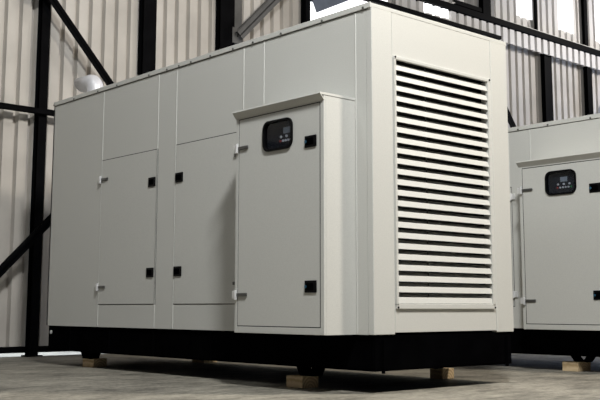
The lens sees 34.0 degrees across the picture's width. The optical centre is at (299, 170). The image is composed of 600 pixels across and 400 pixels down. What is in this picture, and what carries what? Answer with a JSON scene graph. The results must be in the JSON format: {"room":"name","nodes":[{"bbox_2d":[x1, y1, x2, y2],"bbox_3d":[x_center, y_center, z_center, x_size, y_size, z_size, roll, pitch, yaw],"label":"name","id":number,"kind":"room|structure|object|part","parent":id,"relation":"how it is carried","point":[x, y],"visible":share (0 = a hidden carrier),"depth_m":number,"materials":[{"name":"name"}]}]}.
{"room":"industrial warehouse","nodes":[
{"label":"industrial warehouse","id":0,"kind":"room"},
{"bbox_2d":[0,0,599,346],"bbox_3d":[1.311,-1.841,15.600,37.000,8.938,0.074,7,-11,-41],"label":"wall","id":1,"kind":"structure","parent":0,"point":[185,29],"depth_m":11.88,"materials":[{"name":"metal"}]},
{"bbox_2d":[0,346,65,353],"bbox_3d":[1.337,2.566,14.948,37.000,0.068,0.100,7,-11,-41],"label":"trim","id":2,"kind":"structure","parent":1,"relation":"attached to","point":[21,349],"depth_m":10.96,"materials":[{"name":"paint"}]},
{"bbox_2d":[310,0,387,20],"bbox_3d":[0.763,-2.424,15.165,1.700,0.950,0.020,7,-11,-41],"label":"window","id":3,"kind":"structure","parent":1,"relation":"in","point":[350,3],"depth_m":14.94,"materials":[{"name":"white glass"}]},
{"bbox_2d":[507,107,515,127],"bbox_3d":[3.596,-1.095,17.383,1.160,1.494,0.091,7,-11,-41],"label":"diagonal brace","id":4,"kind":"object","parent":1,"relation":"attached to","point":[511,122],"visible":0.02,"depth_m":17.42,"materials":[{"name":"paint"}]},
{"bbox_2d":[0,351,599,399],"bbox_3d":[3.619,2.284,11.644,40.000,0.200,28.000,7,-11,-41],"label":"floor","id":5,"kind":"structure","parent":0,"point":[53,375],"depth_m":7.31,"materials":[{"name":"concrete"}]},
{"bbox_2d":[0,213,50,277],"bbox_3d":[-2.927,0.696,10.975,2.875,3.023,0.078,7,-11,-41],"label":"diagonal brace","id":6,"kind":"object","parent":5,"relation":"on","point":[35,235],"visible":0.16,"depth_m":10.82,"materials":[{"name":"paint"}]},
{"bbox_2d":[21,0,50,356],"bbox_3d":[-3.000,-2.322,11.624,0.185,8.900,0.155,7,-11,-41],"label":"steel column","id":7,"kind":"structure","parent":5,"relation":"on","point":[44,9],"depth_m":11.27,"materials":[{"name":"black metal"}]},
{"bbox_2d":[0,102,53,115],"bbox_3d":[-5.688,-1.017,8.919,15.900,0.065,0.053,7,-11,-41],"label":"horizontal girt","id":8,"kind":"object","parent":7,"relation":"attached to","point":[6,106],"visible":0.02,"depth_m":11.17,"materials":[{"name":"paint"}]},
{"bbox_3d":[-3.005,2.078,11.008,0.185,0.015,0.155,7,-11,-41],"label":"plate","id":9,"kind":"part","parent":7,"relation":"part of","materials":[{"name":"paint"}]},
{"bbox_2d":[48,0,113,84],"bbox_3d":[-2.478,-1.297,11.772,1.552,1.739,0.091,7,-11,-41],"label":"diagonal brace","id":10,"kind":"object","parent":7,"relation":"attached to","point":[63,15],"visible":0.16,"depth_m":11.64,"materials":[{"name":"paint"}]},
{"bbox_2d":[83,358,106,367],"bbox_3d":[-1.901,1.780,9.098,0.140,0.080,0.200,7,-11,-41],"label":"block","id":11,"kind":"object","parent":5,"relation":"on","point":[101,362],"visible":0.84,"depth_m":9.03,"materials":[{"name":"brown wood"}]},
{"bbox_2d":[138,0,156,75],"bbox_3d":[-1.934,-2.189,12.564,0.270,8.900,0.155,7,-11,-41],"label":"steel column","id":12,"kind":"structure","parent":5,"relation":"on","point":[146,46],"depth_m":12.47,"materials":[{"name":"black metal"}]},
{"bbox_2d":[192,359,216,362],"bbox_3d":[-0.960,1.892,9.890,0.170,0.080,0.200,7,-11,-41],"label":"block","id":13,"kind":"object","parent":5,"relation":"on","point":[197,361],"visible":0.42,"depth_m":9.81,"materials":[{"name":"brown wood"}]},
{"bbox_2d":[215,0,241,50],"bbox_3d":[-0.972,-2.068,13.415,0.430,8.900,0.155,7,-11,-41],"label":"steel column","id":14,"kind":"structure","parent":5,"relation":"on","point":[228,12],"depth_m":13.34,"materials":[{"name":"black metal"}]},
{"bbox_2d":[232,0,280,43],"bbox_3d":[-0.382,-2.397,13.886,1.385,1.455,0.091,7,-11,-41],"label":"diagonal brace","id":15,"kind":"object","parent":14,"relation":"attached to","point":[238,34],"visible":0.88,"depth_m":13.54,"materials":[{"name":"grey paint"}]},
{"bbox_3d":[-0.853,-1.839,13.425,0.180,0.220,0.010,7,-11,-41],"label":"gusset plate","id":16,"kind":"part","parent":15,"relation":"part of","materials":[{"name":"grey paint"}]},
{"bbox_2d":[286,375,317,387],"bbox_3d":[0.017,1.461,6.804,0.150,0.080,0.170,7,-11,-41],"label":"block","id":17,"kind":"object","parent":5,"relation":"on","point":[294,381],"visible":0.9,"depth_m":6.75,"materials":[{"name":"brown wood"}]},
{"bbox_2d":[46,2,513,375],"bbox_3d":[-0.561,0.246,8.446,1.818,2.785,4.456,7,-11,-41],"label":"generator","id":18,"kind":"object","parent":17,"relation":"on","point":[331,191],"visible":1,"depth_m":7.07,"materials":[{"name":"white metal"}]},
{"bbox_2d":[74,75,102,92],"bbox_3d":[-2.117,-0.814,9.853,0.164,0.301,0.416,7,-11,-41],"label":"exhaust outlet","id":19,"kind":"object","parent":18,"relation":"attached to","point":[87,83],"depth_m":9.75,"materials":[{"name":"metal"}]},
{"bbox_3d":[-1.511,0.512,8.597,0.004,1.302,0.910,7,-11,-41],"label":"door","id":20,"kind":"part","parent":18,"relation":"part of","materials":[{"name":"white metal"}]},
{"bbox_3d":[-0.724,0.391,7.723,0.004,1.302,0.905,7,-11,-41],"label":"door","id":21,"kind":"part","parent":18,"relation":"part of","materials":[{"name":"white metal"}]},
{"bbox_3d":[-0.956,1.398,7.924,0.070,0.232,4.369,7,-11,-41],"label":"rail","id":22,"kind":"part","parent":18,"relation":"part of","materials":[{"name":"black metal"}]},
{"bbox_3d":[-0.409,0.868,6.854,0.013,0.024,0.115,7,-11,-41],"label":"hinge arm","id":23,"kind":"part","parent":18,"relation":"part of","materials":[{"name":"grey metal"}]},
{"bbox_3d":[-0.408,-0.160,6.998,0.013,0.024,0.115,7,-11,-41],"label":"hinge arm","id":24,"kind":"part","parent":18,"relation":"part of","materials":[{"name":"grey metal"}]},
{"bbox_3d":[-0.124,-0.239,6.750,0.020,0.287,0.384,7,-11,-41],"label":"control panel","id":25,"kind":"part","parent":18,"relation":"part of","materials":[{"name":"black plastic"}]},
{"bbox_3d":[-0.150,0.320,6.654,0.010,1.455,0.844,7,-11,-41],"label":"cabinet door","id":26,"kind":"part","parent":18,"relation":"part of","materials":[{"name":"white metal"}]},
{"bbox_2d":[232,91,354,119],"bbox_3d":[-0.058,-0.428,6.840,0.326,0.052,0.928,7,-11,-41],"label":"hood","id":27,"kind":"object","parent":18,"relation":"attached to","point":[317,98],"depth_m":6.61,"materials":[{"name":"white metal"}]},
{"bbox_3d":[0.532,-0.011,6.511,0.199,2.172,0.051,7,-11,-41],"label":"corner post","id":28,"kind":"part","parent":18,"relation":"part of","materials":[{"name":"white metal"}]},
{"bbox_3d":[-0.442,1.437,8.382,1.422,0.140,4.349,7,-11,-41],"label":"fuel tank","id":29,"kind":"part","parent":18,"relation":"part of","materials":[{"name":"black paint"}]},
{"bbox_3d":[1.003,-0.665,7.020,1.005,0.064,0.060,7,-11,-41],"label":"louver blade","id":30,"kind":"part","parent":18,"relation":"part of","materials":[{"name":"white metal"}]},
{"bbox_3d":[1.003,-0.594,7.010,1.005,0.064,0.060,7,-11,-41],"label":"louver blade","id":31,"kind":"part","parent":18,"relation":"part of","materials":[{"name":"white metal"}]},
{"bbox_3d":[1.003,-0.524,7.000,1.005,0.064,0.060,7,-11,-41],"label":"louver blade","id":32,"kind":"part","parent":18,"relation":"part of","materials":[{"name":"white metal"}]},
{"bbox_3d":[1.003,-0.453,6.990,1.005,0.064,0.060,7,-11,-41],"label":"louver blade","id":33,"kind":"part","parent":18,"relation":"part of","materials":[{"name":"white metal"}]},
{"bbox_3d":[1.003,-0.382,6.981,1.005,0.064,0.060,7,-11,-41],"label":"louver blade","id":34,"kind":"part","parent":18,"relation":"part of","materials":[{"name":"white metal"}]},
{"bbox_3d":[1.003,-0.312,6.971,1.005,0.064,0.060,7,-11,-41],"label":"louver blade","id":35,"kind":"part","parent":18,"relation":"part of","materials":[{"name":"white metal"}]},
{"bbox_3d":[1.003,-0.241,6.961,1.005,0.064,0.060,7,-11,-41],"label":"louver blade","id":36,"kind":"part","parent":18,"relation":"part of","materials":[{"name":"white metal"}]},
{"bbox_3d":[1.003,-0.170,6.951,1.005,0.064,0.060,7,-11,-41],"label":"louver blade","id":37,"kind":"part","parent":18,"relation":"part of","materials":[{"name":"white metal"}]},
{"bbox_3d":[1.003,-0.100,6.941,1.005,0.064,0.060,7,-11,-41],"label":"louver blade","id":38,"kind":"part","parent":18,"relation":"part of","materials":[{"name":"white metal"}]},
{"bbox_3d":[0.998,1.242,6.780,1.442,0.230,0.060,7,-11,-41],"label":"plate","id":39,"kind":"part","parent":18,"relation":"part of","materials":[{"name":"black paint"}]},
{"bbox_3d":[1.002,-0.029,6.931,1.005,0.064,0.060,7,-11,-41],"label":"louver blade","id":40,"kind":"part","parent":18,"relation":"part of","materials":[{"name":"white metal"}]},
{"bbox_3d":[1.002,0.042,6.921,1.005,0.064,0.060,7,-11,-41],"label":"louver blade","id":41,"kind":"part","parent":18,"relation":"part of","materials":[{"name":"white metal"}]},
{"bbox_3d":[1.002,0.112,6.911,1.005,0.064,0.060,7,-11,-41],"label":"louver blade","id":42,"kind":"part","parent":18,"relation":"part of","materials":[{"name":"white metal"}]},
{"bbox_3d":[1.008,0.115,6.913,1.051,1.705,0.064,7,-11,-41],"label":"louver frame","id":43,"kind":"part","parent":18,"relation":"part of","materials":[{"name":"white metal"}]},
{"bbox_3d":[1.002,0.183,6.902,1.005,0.064,0.060,7,-11,-41],"label":"louver blade","id":44,"kind":"part","parent":18,"relation":"part of","materials":[{"name":"white metal"}]},
{"bbox_3d":[1.002,0.254,6.892,1.005,0.064,0.060,7,-11,-41],"label":"louver blade","id":45,"kind":"part","parent":18,"relation":"part of","materials":[{"name":"white metal"}]},
{"bbox_3d":[1.002,0.324,6.882,1.005,0.064,0.060,7,-11,-41],"label":"louver blade","id":46,"kind":"part","parent":18,"relation":"part of","materials":[{"name":"white metal"}]},
{"bbox_3d":[1.002,0.395,6.872,1.005,0.064,0.060,7,-11,-41],"label":"louver blade","id":47,"kind":"part","parent":18,"relation":"part of","materials":[{"name":"white metal"}]},
{"bbox_3d":[1.002,0.466,6.862,1.005,0.064,0.060,7,-11,-41],"label":"louver blade","id":48,"kind":"part","parent":18,"relation":"part of","materials":[{"name":"white metal"}]},
{"bbox_3d":[1.002,0.536,6.852,1.005,0.064,0.060,7,-11,-41],"label":"louver blade","id":49,"kind":"part","parent":18,"relation":"part of","materials":[{"name":"white metal"}]},
{"bbox_3d":[1.013,0.190,6.911,1.086,1.862,0.039,7,-11,-41],"label":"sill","id":50,"kind":"part","parent":18,"relation":"part of","materials":[{"name":"white metal"}]},
{"bbox_3d":[1.002,0.607,6.842,1.005,0.064,0.060,7,-11,-41],"label":"louver blade","id":51,"kind":"part","parent":18,"relation":"part of","materials":[{"name":"white metal"}]},
{"bbox_3d":[1.002,0.678,6.832,1.005,0.064,0.060,7,-11,-41],"label":"louver blade","id":52,"kind":"part","parent":18,"relation":"part of","materials":[{"name":"white metal"}]},
{"bbox_3d":[1.002,0.748,6.822,1.005,0.064,0.060,7,-11,-41],"label":"louver blade","id":53,"kind":"part","parent":18,"relation":"part of","materials":[{"name":"white metal"}]},
{"bbox_3d":[1.001,0.819,6.812,1.005,0.064,0.060,7,-11,-41],"label":"louver blade","id":54,"kind":"part","parent":18,"relation":"part of","materials":[{"name":"white metal"}]},
{"bbox_3d":[1.001,0.890,6.803,1.005,0.064,0.060,7,-11,-41],"label":"louver blade","id":55,"kind":"part","parent":18,"relation":"part of","materials":[{"name":"white metal"}]},
{"bbox_3d":[0.073,1.527,8.833,0.070,0.232,4.369,7,-11,-41],"label":"rail","id":56,"kind":"part","parent":18,"relation":"part of","materials":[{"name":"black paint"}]},
{"bbox_3d":[1.489,0.108,7.356,0.199,2.172,0.051,7,-11,-41],"label":"corner post","id":57,"kind":"part","parent":18,"relation":"part of","materials":[{"name":"white metal"}]},
{"bbox_2d":[301,0,309,22],"bbox_3d":[0.088,-1.936,14.350,0.170,8.900,0.155,7,-11,-41],"label":"steel column","id":58,"kind":"structure","parent":5,"relation":"on","point":[305,4],"depth_m":14.40,"materials":[{"name":"black metal"}]},
{"bbox_2d":[310,0,347,12],"bbox_3d":[0.727,-2.922,15.049,1.867,1.332,0.065,7,-11,-41],"label":"diagonal brace","id":59,"kind":"object","parent":58,"relation":"attached to","point":[319,5],"visible":1,"depth_m":14.61,"materials":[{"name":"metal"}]},
{"bbox_2d":[430,368,453,378],"bbox_3d":[1.108,1.584,7.668,0.140,0.080,0.130,7,-11,-41],"label":"block","id":60,"kind":"object","parent":5,"relation":"on","point":[440,373],"visible":0.84,"depth_m":7.62,"materials":[{"name":"brown wood"}]},
{"bbox_2d":[540,54,553,122],"bbox_3d":[4.634,0.381,18.139,0.320,5.372,0.130,7,-11,-41],"label":"steel column","id":61,"kind":"structure","parent":5,"relation":"on","point":[545,60],"depth_m":18.38,"materials":[{"name":"black metal"}]},
{"bbox_2d":[562,361,590,371],"bbox_3d":[2.427,1.719,8.621,0.200,0.080,0.160,7,-11,-41],"label":"block","id":62,"kind":"object","parent":5,"relation":"on","point":[566,365],"visible":0.94,"depth_m":8.56,"materials":[{"name":"brown wood"}]},
{"bbox_2d":[508,113,599,361],"bbox_3d":[1.852,0.812,10.216,1.818,2.163,4.456,7,-11,-41],"label":"generator","id":63,"kind":"object","parent":62,"relation":"on","point":[554,166],"visible":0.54,"depth_m":8.60,"materials":[{"name":"white metal"}]},
{"bbox_3d":[1.690,0.756,9.521,0.004,1.107,0.905,7,-11,-41],"label":"door","id":64,"kind":"part","parent":63,"relation":"part of","materials":[{"name":"white metal"}]},
{"bbox_3d":[2.024,1.147,8.641,0.013,0.024,0.115,7,-11,-41],"label":"hinge arm","id":65,"kind":"part","parent":63,"relation":"part of","materials":[{"name":"grey metal"}]},
{"bbox_3d":[1.457,1.667,9.735,0.070,0.232,4.369,7,-11,-41],"label":"rail","id":66,"kind":"part","parent":63,"relation":"part of","materials":[{"name":"black metal"}]},
{"bbox_2d":[516,151,599,167],"bbox_3d":[2.366,-0.084,8.629,0.326,0.052,0.898,7,-11,-41],"label":"hood","id":67,"kind":"object","parent":63,"relation":"attached to","point":[589,157],"depth_m":8.52,"materials":[{"name":"white metal"}]},
{"bbox_3d":[2.290,0.108,8.550,0.020,0.287,0.384,7,-11,-41],"label":"control panel","id":68,"kind":"part","parent":63,"relation":"part of","materials":[{"name":"black plastic"}]},
{"bbox_3d":[2.273,0.628,8.448,0.010,1.372,0.814,7,-11,-41],"label":"cabinet door","id":69,"kind":"part","parent":63,"relation":"part of","materials":[{"name":"white metal"}]},
{"bbox_2d":[583,66,593,115],"bbox_3d":[5.690,0.513,19.071,0.250,5.372,0.130,7,-11,-41],"label":"steel column","id":70,"kind":"structure","parent":5,"relation":"on","point":[587,72],"depth_m":19.34,"materials":[{"name":"black metal"}]},
{"bbox_2d":[396,0,599,71],"bbox_3d":[7.671,-3.627,21.472,20.100,3.758,0.224,7,-11,-41],"label":"wall","id":71,"kind":"structure","parent":0,"point":[504,9],"depth_m":18.48,"materials":[{"name":"white metal"}]},
{"bbox_2d":[363,0,501,39],"bbox_3d":[1.940,-2.531,15.941,4.260,0.060,0.080,7,-11,-41],"label":"steel rail","id":72,"kind":"object","parent":71,"relation":"attached to","point":[379,2],"visible":0.96,"depth_m":16.12,"materials":[{"name":"black metal"}]},
{"bbox_2d":[424,3,447,18],"bbox_3d":[2.248,-2.647,16.352,0.660,0.155,0.074,7,-11,-41],"label":"window","id":73,"kind":"structure","parent":71,"relation":"in","point":[428,8],"depth_m":16.33,"materials":[{"name":"white glass"}]},
{"bbox_2d":[416,0,599,56],"bbox_3d":[7.394,-2.152,20.894,19.000,0.105,0.100,7,-11,-41],"label":"steel beam","id":74,"kind":"structure","parent":71,"relation":"attached to","point":[442,4],"depth_m":17.62,"materials":[{"name":"black metal"}]},
{"bbox_2d":[452,0,481,12],"bbox_3d":[2.884,-2.824,16.940,0.730,0.080,0.080,7,-11,-41],"label":"bracket arm","id":75,"kind":"object","parent":74,"relation":"on","point":[457,2],"visible":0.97,"depth_m":16.88,"materials":[{"name":"paint"}]},
{"bbox_2d":[479,0,494,16],"bbox_3d":[3.305,-4.322,17.517,0.360,3.288,0.095,7,-11,-41],"label":"steel column","id":76,"kind":"structure","parent":74,"relation":"on","point":[487,6],"depth_m":17.26,"materials":[{"name":"black metal"}]},
{"bbox_2d":[533,0,537,29],"bbox_3d":[4.423,-4.148,18.608,0.040,3.328,0.065,7,-11,-41],"label":"steel column","id":77,"kind":"structure","parent":74,"relation":"on","point":[535,10],"depth_m":18.43,"materials":[{"name":"black metal"}]},
{"bbox_2d":[581,0,588,45],"bbox_3d":[5.670,-3.992,19.708,0.120,3.328,0.065,7,-11,-41],"label":"steel column","id":78,"kind":"structure","parent":74,"relation":"on","point":[584,17],"depth_m":19.54,"materials":[{"name":"black metal"}]},
{"bbox_2d":[516,0,531,19],"bbox_3d":[4.151,-4.374,18.508,0.500,3.108,0.074,7,-11,-41],"label":"window","id":79,"kind":"structure","parent":71,"relation":"in","point":[523,7],"depth_m":18.30,"materials":[{"name":"white glass"}]},
{"bbox_2d":[502,19,597,49],"bbox_3d":[9.033,-2.004,22.356,14.600,0.019,0.090,7,-11,-41],"label":"trim","id":80,"kind":"structure","parent":71,"relation":"attached to","point":[502,19],"depth_m":18.42,"materials":[{"name":"grey metal"}]},
{"bbox_2d":[557,0,573,33],"bbox_3d":[5.177,-4.246,19.414,0.510,3.108,0.074,7,-11,-41],"label":"window","id":81,"kind":"structure","parent":71,"relation":"in","point":[565,7],"depth_m":19.23,"materials":[{"name":"white glass"}]},
{"bbox_2d":[594,0,599,42],"bbox_3d":[6.173,-4.122,20.294,0.580,3.108,0.074,7,-11,-41],"label":"window","id":82,"kind":"structure","parent":71,"relation":"in","point":[596,2],"depth_m":20.00,"materials":[{"name":"white glass"}]}
]}

